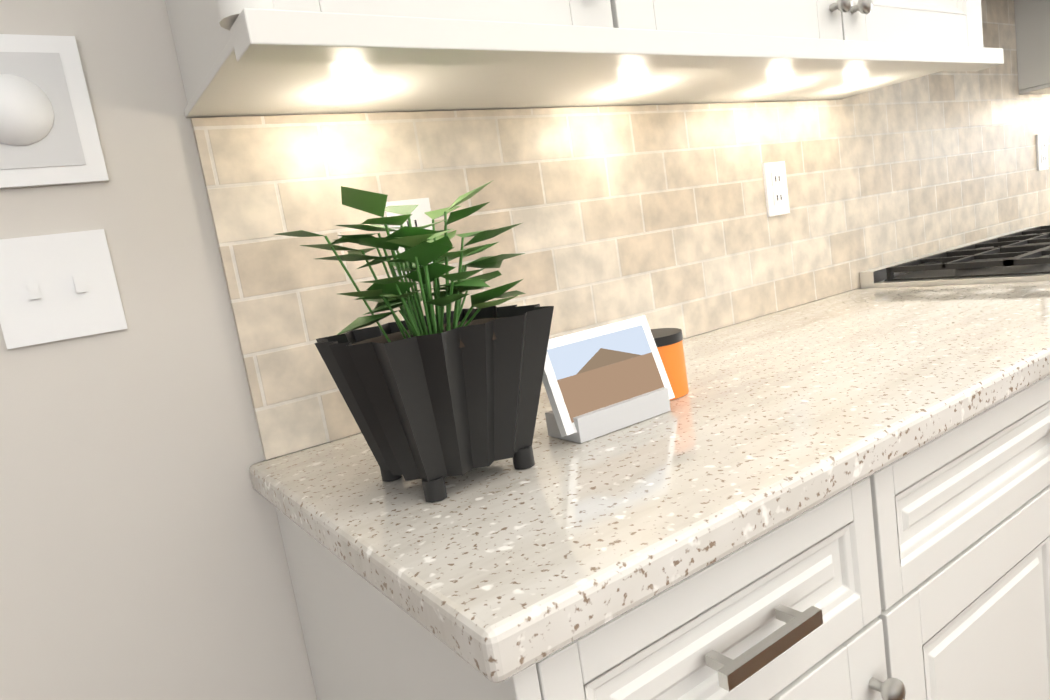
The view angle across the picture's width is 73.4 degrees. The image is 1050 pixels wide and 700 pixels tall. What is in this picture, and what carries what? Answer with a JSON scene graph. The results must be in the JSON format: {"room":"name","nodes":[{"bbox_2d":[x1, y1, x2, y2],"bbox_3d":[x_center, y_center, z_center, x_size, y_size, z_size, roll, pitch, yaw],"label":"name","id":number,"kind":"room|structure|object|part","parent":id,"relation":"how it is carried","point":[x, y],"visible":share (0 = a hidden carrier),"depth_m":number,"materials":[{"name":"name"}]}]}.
{"room":"kitchen","nodes":[
{"label":"kitchen","id":0,"kind":"room"},
{"bbox_2d":[0,0,1028,699],"bbox_3d":[-0.397,-0.335,1.042,10.150,2.780,0.150,-14,10,-33],"label":"wall","id":1,"kind":"structure","parent":0,"point":[142,552],"depth_m":0.88,"materials":[{"name":"white paint"}]},
{"bbox_2d":[0,34,108,188],"bbox_3d":[-0.591,-0.275,0.812,0.160,0.170,0.015,-14,10,-33],"label":"thermostat","id":2,"kind":"object","parent":1,"relation":"attached to","point":[49,134],"depth_m":0.83,"materials":[{"name":"white plastic"}]},
{"bbox_2d":[0,229,127,348],"bbox_3d":[-0.560,-0.075,0.843,0.125,0.125,0.012,-14,10,-33],"label":"light switch","id":3,"kind":"object","parent":1,"relation":"attached to","point":[56,286],"depth_m":0.84,"materials":[{"name":"white plastic"}]},
{"bbox_2d":[385,198,432,278],"bbox_3d":[-0.173,-0.173,1.090,0.075,0.118,0.009,-14,10,-33],"label":"outlet","id":4,"kind":"object","parent":1,"relation":"attached to","point":[418,218],"depth_m":1.09,"materials":[{"name":"white plastic"}]},
{"bbox_2d":[165,0,680,117],"bbox_3d":[-0.217,-0.874,0.842,0.553,1.045,0.340,-14,10,-33],"label":"upper cabinet","id":5,"kind":"object","parent":1,"relation":"attached to","point":[236,58],"depth_m":0.82,"materials":[{"name":"white wood"}]},
{"bbox_3d":[0.325,-0.511,1.016,0.608,0.029,0.033,-14,10,-33],"label":"handle","id":6,"kind":"part","parent":5,"relation":"part of","materials":[{"name":"silver metal"}]},
{"bbox_2d":[191,0,1049,459],"bbox_3d":[1.614,-0.756,2.294,5.017,0.787,0.010,-14,10,-33],"label":"tile backsplash","id":7,"kind":"structure","parent":1,"relation":"attached to","point":[657,216],"depth_m":1.34,"materials":[{"name":"tile"}]},
{"bbox_2d":[537,0,996,107],"bbox_3d":[0.333,-1.017,1.218,1.099,1.045,0.327,-14,10,-33],"label":"upper cabinet","id":8,"kind":"object","parent":1,"relation":"attached to","point":[729,51],"depth_m":1.19,"materials":[{"name":"white wood"}]},
{"bbox_2d":[762,161,789,216],"bbox_3d":[0.567,-0.363,1.585,0.075,0.118,0.009,-14,10,-33],"label":"outlet","id":9,"kind":"object","parent":1,"relation":"attached to","point":[774,173],"depth_m":1.58,"materials":[{"name":"white plastic"}]},
{"bbox_2d":[1014,0,1049,94],"bbox_3d":[1.792,-1.392,2.195,0.480,1.045,0.327,-14,10,-33],"label":"upper cabinet","id":10,"kind":"object","parent":1,"relation":"attached to","point":[1032,23],"visible":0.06,"depth_m":2.21,"materials":[{"name":"white wood"}]},
{"bbox_2d":[1036,134,1048,170],"bbox_3d":[1.745,-0.666,2.374,0.075,0.118,0.009,-14,10,-33],"label":"outlet","id":11,"kind":"object","parent":1,"relation":"attached to","point":[1041,140],"depth_m":2.37,"materials":[{"name":"white plastic"}]},
{"bbox_3d":[4.161,0.753,-1.349,16.500,0.060,11.000,-14,10,-33],"label":"floor","id":12,"kind":"structure","parent":0,"visible":0},
{"bbox_2d":[275,442,950,699],"bbox_3d":[0.099,0.577,0.947,0.532,0.872,0.622,-14,10,-33],"label":"base cabinet","id":13,"kind":"object","parent":12,"relation":"on","point":[921,573],"depth_m":0.70,"materials":[{"name":"white wood"}]},
{"bbox_2d":[859,225,1049,288],"bbox_3d":[1.526,0.176,1.831,0.992,0.958,0.714,-14,10,-33],"label":"range","id":14,"kind":"object","parent":12,"relation":"on","point":[1020,255],"visible":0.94,"depth_m":1.72,"materials":[{"name":"silver metal"}]},
{"bbox_2d":[931,375,1049,699],"bbox_3d":[0.643,0.436,1.314,1.098,0.872,0.618,-14,10,-33],"label":"base cabinet","id":15,"kind":"object","parent":12,"relation":"on","point":[992,470],"depth_m":0.92,"materials":[{"name":"white wood"}]},
{"bbox_2d":[249,281,1049,682],"bbox_3d":[0.412,0.031,1.125,1.512,0.039,0.642,-14,10,-33],"label":"countertop","id":16,"kind":"structure","parent":15,"relation":"on","point":[499,571],"depth_m":0.72,"materials":[{"name":"beige stone"}]},
{"bbox_2d":[276,181,553,502],"bbox_3d":[-0.083,-0.017,0.752,0.284,0.315,0.283,-14,10,-33],"label":"planter","id":17,"kind":"object","parent":16,"relation":"on","point":[432,399],"visible":1,"depth_m":0.71,"materials":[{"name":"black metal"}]},
{"bbox_2d":[542,315,674,442],"bbox_3d":[0.099,0.033,0.884,0.180,0.123,0.065,-14,10,-33],"label":"photo frame","id":18,"kind":"object","parent":16,"relation":"on","point":[599,381],"visible":0.94,"depth_m":0.87,"materials":[{"name":"white plastic"},{"name":"printed photo paper"}]},
{"bbox_2d":[650,328,688,399],"bbox_3d":[0.180,0.021,0.996,0.091,0.088,0.091,-14,10,-33],"label":"candle tin","id":19,"kind":"object","parent":16,"relation":"on","point":[669,343],"visible":0.46,"depth_m":0.96,"materials":[{"name":"orange"}]}
]}

